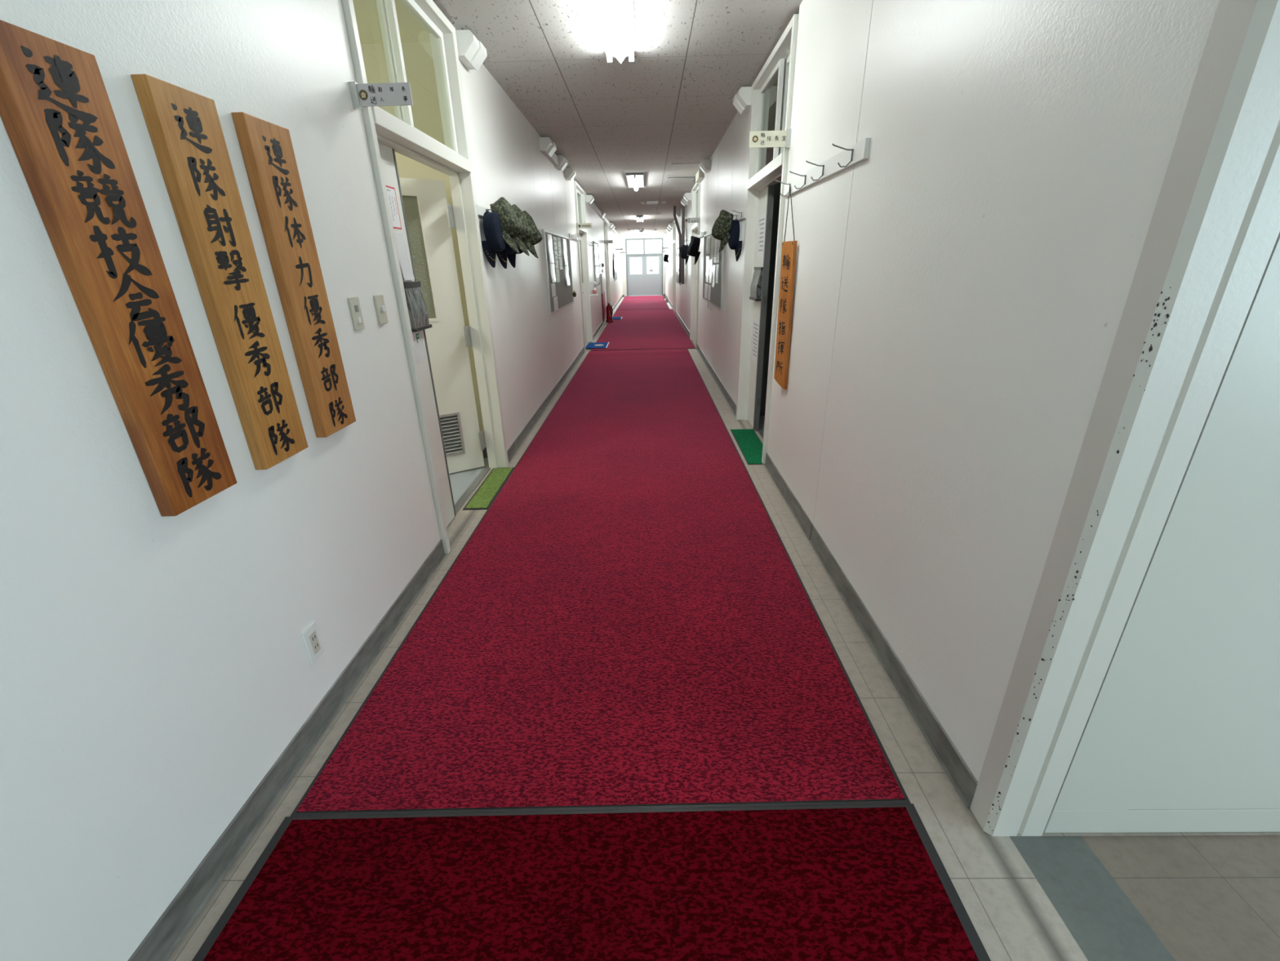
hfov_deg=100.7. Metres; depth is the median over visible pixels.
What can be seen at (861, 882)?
carpet
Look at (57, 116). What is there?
board
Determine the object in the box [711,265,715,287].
sheet
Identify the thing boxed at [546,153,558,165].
duct
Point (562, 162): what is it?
wall box
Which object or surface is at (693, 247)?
cap
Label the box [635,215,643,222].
ceiling lamp
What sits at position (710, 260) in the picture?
sheet
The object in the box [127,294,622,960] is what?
baseboard
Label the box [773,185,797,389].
board
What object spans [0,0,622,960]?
wall
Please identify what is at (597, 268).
sheet
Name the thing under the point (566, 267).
sheet
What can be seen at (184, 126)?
board
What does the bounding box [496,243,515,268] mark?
cap
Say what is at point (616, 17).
ceiling lamp
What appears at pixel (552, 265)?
sheet
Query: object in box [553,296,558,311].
sheet
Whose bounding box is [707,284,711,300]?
sheet
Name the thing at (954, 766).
baseboard
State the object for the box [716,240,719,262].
sheet
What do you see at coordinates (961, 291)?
wall
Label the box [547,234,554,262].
sheet
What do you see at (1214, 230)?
trim
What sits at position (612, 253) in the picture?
umbrella
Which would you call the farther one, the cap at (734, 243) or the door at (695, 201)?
the door at (695, 201)
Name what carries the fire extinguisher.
on the carpet at (637, 329)
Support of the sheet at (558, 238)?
attached to the notice board at (564, 292)
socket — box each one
[301,620,324,664]
[628,51,634,62]
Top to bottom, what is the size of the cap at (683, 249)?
0.385 m
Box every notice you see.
[386,185,401,229]
[751,318,759,362]
[756,213,765,257]
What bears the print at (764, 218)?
attached to the notice at (762, 221)
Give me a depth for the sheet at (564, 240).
7.45 m
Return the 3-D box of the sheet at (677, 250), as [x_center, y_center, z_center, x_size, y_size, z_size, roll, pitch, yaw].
[1.052,-6.178,14.911,0.006,0.550,0.500,-1,22,1]
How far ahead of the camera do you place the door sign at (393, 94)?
2.09 m
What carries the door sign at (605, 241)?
attached to the wall at (155, 668)
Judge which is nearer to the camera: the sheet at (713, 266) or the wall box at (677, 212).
the sheet at (713, 266)
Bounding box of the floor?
[167,297,1279,960]
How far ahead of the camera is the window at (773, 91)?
4.96 m
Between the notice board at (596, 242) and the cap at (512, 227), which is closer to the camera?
the cap at (512, 227)
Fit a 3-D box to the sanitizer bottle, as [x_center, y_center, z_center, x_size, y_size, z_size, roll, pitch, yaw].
[-0.921,-3.860,10.749,0.076,0.183,0.073,-1,22,1]
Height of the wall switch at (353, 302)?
0.122 m
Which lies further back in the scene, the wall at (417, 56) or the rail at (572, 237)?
the rail at (572, 237)
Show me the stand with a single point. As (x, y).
(590, 282)
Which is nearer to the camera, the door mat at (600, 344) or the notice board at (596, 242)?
the door mat at (600, 344)
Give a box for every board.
[0,19,236,515]
[130,74,308,469]
[231,111,355,437]
[542,229,573,315]
[592,240,599,287]
[613,252,617,281]
[675,246,680,284]
[702,231,724,310]
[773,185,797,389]
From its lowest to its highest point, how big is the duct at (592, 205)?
0.119 m
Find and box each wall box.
[455,30,487,71]
[538,137,556,156]
[554,155,568,171]
[564,168,576,181]
[586,195,594,204]
[599,211,605,217]
[675,210,680,217]
[680,198,688,206]
[683,192,691,201]
[699,159,711,173]
[733,86,751,114]
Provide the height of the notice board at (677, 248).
0.940 m
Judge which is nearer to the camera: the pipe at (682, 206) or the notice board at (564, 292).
the notice board at (564, 292)
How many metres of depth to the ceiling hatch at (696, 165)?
7.77 m
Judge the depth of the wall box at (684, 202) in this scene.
11.21 m
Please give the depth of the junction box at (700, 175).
8.12 m
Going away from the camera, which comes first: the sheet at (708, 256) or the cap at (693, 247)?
the sheet at (708, 256)
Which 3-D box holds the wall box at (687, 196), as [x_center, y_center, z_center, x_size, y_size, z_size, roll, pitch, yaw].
[0.937,-5.614,10.524,0.135,0.134,0.250,-1,22,1]
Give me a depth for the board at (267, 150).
1.70 m
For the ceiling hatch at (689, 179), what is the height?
0.050 m
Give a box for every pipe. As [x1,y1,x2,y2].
[673,205,681,282]
[681,204,684,284]
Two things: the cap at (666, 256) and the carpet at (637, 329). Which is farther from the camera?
the cap at (666, 256)
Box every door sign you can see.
[348,81,413,109]
[576,222,591,229]
[604,240,613,244]
[684,217,700,222]
[748,128,791,148]
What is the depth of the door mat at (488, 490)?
3.77 m
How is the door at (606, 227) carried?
in the wall at (155, 668)
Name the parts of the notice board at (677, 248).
panel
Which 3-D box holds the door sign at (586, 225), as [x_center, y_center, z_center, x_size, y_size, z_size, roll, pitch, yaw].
[-0.932,-4.242,8.846,0.260,0.092,0.024,-1,22,1]
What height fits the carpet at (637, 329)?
0.014 m
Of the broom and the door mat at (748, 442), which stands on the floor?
the door mat at (748, 442)
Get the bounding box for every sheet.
[394,232,414,280]
[412,330,426,363]
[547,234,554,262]
[550,263,555,282]
[551,283,555,297]
[553,236,559,282]
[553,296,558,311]
[556,236,562,269]
[562,238,568,265]
[564,266,569,285]
[594,244,598,265]
[595,266,599,284]
[676,249,678,271]
[704,284,707,298]
[705,255,709,282]
[706,235,710,253]
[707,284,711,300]
[708,259,712,283]
[710,234,714,259]
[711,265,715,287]
[713,238,717,262]
[715,264,718,283]
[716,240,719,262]
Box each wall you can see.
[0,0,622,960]
[360,42,486,447]
[621,236,664,296]
[664,0,1218,781]
[765,149,781,195]
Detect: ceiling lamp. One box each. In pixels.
[595,0,635,64]
[626,172,644,191]
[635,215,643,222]
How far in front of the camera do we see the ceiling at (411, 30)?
3.12 m
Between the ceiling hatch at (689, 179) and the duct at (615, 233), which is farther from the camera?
the duct at (615, 233)
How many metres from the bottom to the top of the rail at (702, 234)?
0.089 m
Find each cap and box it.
[481,210,506,267]
[489,196,524,253]
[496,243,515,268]
[506,245,523,267]
[511,204,533,255]
[522,210,542,257]
[663,254,668,265]
[679,244,688,265]
[686,235,700,264]
[711,209,733,252]
[728,219,742,261]
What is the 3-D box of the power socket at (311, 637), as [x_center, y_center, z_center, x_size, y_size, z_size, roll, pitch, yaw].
[-1.102,0.548,1.793,0.012,0.127,0.073,-1,22,1]
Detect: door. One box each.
[341,0,508,553]
[573,180,592,351]
[603,221,610,305]
[625,238,662,296]
[672,220,675,310]
[689,182,700,349]
[735,13,799,464]
[1044,232,1279,832]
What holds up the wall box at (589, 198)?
attached to the wall at (155, 668)
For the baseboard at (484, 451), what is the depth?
4.40 m
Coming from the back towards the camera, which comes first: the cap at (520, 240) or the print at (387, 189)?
the cap at (520, 240)
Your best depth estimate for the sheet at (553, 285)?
6.48 m
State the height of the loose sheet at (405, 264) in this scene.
0.225 m
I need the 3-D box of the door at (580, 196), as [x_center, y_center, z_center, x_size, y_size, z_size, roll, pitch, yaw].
[-1.097,-3.877,9.812,0.184,2.740,1.425,-1,22,1]
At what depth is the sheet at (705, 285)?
7.90 m
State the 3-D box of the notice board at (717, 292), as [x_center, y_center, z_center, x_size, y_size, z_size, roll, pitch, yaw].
[0.978,-2.861,7.171,0.026,0.910,2.180,-1,22,1]
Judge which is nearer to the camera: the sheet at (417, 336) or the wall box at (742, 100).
the sheet at (417, 336)
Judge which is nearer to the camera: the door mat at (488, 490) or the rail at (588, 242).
the door mat at (488, 490)
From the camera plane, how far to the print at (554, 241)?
6.73 m
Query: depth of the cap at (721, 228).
5.03 m
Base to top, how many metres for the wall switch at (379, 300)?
0.116 m
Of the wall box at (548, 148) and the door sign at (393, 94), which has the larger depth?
the wall box at (548, 148)
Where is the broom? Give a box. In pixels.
[662,262,666,298]
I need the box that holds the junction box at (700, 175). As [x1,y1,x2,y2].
[695,168,704,182]
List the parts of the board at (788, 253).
cord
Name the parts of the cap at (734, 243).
crown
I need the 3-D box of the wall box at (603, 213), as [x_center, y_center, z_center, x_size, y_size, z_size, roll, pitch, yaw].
[-0.954,-6.742,13.460,0.135,0.134,0.300,-1,22,1]
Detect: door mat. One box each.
[462,466,514,510]
[585,342,608,348]
[612,316,622,319]
[730,428,764,464]
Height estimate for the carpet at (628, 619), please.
0.022 m
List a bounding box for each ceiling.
[352,0,430,44]
[432,0,802,237]
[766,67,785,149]
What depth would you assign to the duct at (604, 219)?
15.17 m
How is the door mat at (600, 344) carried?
on the carpet at (637, 329)
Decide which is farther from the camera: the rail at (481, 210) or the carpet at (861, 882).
the rail at (481, 210)
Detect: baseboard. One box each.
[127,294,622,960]
[482,447,488,457]
[664,293,977,808]
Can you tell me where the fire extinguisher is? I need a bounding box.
[605,302,613,322]
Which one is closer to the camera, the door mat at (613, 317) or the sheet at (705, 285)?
the sheet at (705, 285)
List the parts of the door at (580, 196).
transom sash, pane, pane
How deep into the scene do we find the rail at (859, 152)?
2.53 m
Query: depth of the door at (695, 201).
10.14 m
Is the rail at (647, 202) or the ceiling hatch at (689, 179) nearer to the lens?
the ceiling hatch at (689, 179)
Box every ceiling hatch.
[666,176,695,182]
[671,162,700,169]
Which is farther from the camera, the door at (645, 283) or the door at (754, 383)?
the door at (645, 283)
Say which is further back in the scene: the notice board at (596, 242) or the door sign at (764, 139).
the notice board at (596, 242)
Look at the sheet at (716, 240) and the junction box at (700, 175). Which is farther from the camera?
the junction box at (700, 175)
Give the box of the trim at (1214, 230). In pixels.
[969,0,1279,835]
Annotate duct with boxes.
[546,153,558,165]
[588,201,601,216]
[600,216,610,226]
[611,228,619,237]
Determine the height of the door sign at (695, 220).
0.092 m
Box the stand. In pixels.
[589,280,598,299]
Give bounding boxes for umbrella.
[612,253,614,278]
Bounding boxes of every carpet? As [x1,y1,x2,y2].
[191,803,991,960]
[289,348,911,816]
[591,308,695,351]
[616,295,669,310]
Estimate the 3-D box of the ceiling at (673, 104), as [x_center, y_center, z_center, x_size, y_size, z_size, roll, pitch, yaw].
[1.500,-5.883,10.759,5.388,0.375,30.800,-1,22,1]
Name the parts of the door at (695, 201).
transom sash, pane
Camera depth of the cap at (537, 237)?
4.43 m
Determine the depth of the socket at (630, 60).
3.63 m
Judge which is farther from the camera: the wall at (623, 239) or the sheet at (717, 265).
the wall at (623, 239)
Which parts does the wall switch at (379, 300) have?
lever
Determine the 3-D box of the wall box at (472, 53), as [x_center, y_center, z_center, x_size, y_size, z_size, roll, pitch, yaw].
[-1.066,-2.706,3.348,0.135,0.134,0.255,-1,22,1]
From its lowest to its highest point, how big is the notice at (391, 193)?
0.187 m
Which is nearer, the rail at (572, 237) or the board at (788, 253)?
the board at (788, 253)
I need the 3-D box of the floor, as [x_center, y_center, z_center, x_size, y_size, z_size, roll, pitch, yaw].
[0.006,-3.208,11.869,8.500,0.100,30.800,-1,22,1]
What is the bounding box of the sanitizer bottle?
[592,284,596,294]
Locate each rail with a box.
[476,204,491,217]
[568,233,582,241]
[587,241,595,246]
[646,200,657,204]
[696,231,705,238]
[732,208,746,221]
[775,137,871,197]
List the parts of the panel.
door, red door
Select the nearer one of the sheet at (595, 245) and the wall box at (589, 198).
the wall box at (589, 198)
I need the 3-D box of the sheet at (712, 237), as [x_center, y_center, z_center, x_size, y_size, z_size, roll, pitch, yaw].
[0.962,-3.109,7.064,0.008,0.310,0.350,-1,22,1]
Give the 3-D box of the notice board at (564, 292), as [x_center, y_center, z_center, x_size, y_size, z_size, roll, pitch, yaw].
[-1.057,-2.767,7.048,0.026,0.915,2.120,-1,22,1]
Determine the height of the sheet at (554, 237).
0.530 m
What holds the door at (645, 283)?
in the wall at (623, 239)
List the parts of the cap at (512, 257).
crown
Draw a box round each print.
[386,189,397,221]
[554,240,559,278]
[752,322,758,355]
[758,217,764,251]
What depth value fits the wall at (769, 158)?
6.92 m
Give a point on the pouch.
(756, 285)
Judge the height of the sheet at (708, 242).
0.230 m
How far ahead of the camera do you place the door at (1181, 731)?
1.21 m
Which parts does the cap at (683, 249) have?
crown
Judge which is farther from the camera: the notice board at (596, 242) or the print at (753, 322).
the notice board at (596, 242)
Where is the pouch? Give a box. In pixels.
[749,266,763,301]
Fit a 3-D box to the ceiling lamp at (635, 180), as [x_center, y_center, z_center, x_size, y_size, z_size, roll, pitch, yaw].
[-0.074,-5.021,8.944,0.270,0.097,1.456,-1,22,1]
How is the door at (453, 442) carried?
in the wall at (155, 668)
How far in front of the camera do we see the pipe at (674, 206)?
13.11 m
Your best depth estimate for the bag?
2.79 m
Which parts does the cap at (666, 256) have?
crown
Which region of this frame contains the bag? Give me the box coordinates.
[403,280,432,332]
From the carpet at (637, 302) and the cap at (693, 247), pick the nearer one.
the cap at (693, 247)
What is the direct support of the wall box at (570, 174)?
attached to the wall at (155, 668)
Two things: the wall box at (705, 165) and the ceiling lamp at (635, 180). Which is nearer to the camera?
the wall box at (705, 165)
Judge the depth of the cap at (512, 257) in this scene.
4.36 m
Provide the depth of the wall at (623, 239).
25.45 m
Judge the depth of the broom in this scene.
23.49 m
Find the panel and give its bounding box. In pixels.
[600,262,605,320]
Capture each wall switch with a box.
[347,297,364,330]
[373,294,387,324]
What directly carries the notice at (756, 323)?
attached to the door at (754, 383)
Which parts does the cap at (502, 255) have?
crown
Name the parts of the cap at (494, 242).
crown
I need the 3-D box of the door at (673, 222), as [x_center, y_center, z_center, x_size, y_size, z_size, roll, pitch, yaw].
[1.154,-6.745,16.788,0.184,2.676,1.395,-1,22,1]
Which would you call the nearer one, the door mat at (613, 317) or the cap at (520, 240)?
the cap at (520, 240)
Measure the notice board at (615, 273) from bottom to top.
0.950 m
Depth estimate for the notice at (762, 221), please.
4.51 m
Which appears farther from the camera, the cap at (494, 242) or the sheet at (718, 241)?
the sheet at (718, 241)
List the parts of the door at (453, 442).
transom sash, pane, transom sash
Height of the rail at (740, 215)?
0.089 m
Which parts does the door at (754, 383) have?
bolt plate, bolt plate, bolt plate, transom sash, transom sash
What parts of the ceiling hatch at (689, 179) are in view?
panel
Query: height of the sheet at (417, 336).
0.160 m
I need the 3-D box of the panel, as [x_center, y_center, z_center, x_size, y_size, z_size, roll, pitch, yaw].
[-0.947,-4.964,13.971,0.071,1.400,0.800,-1,22,1]

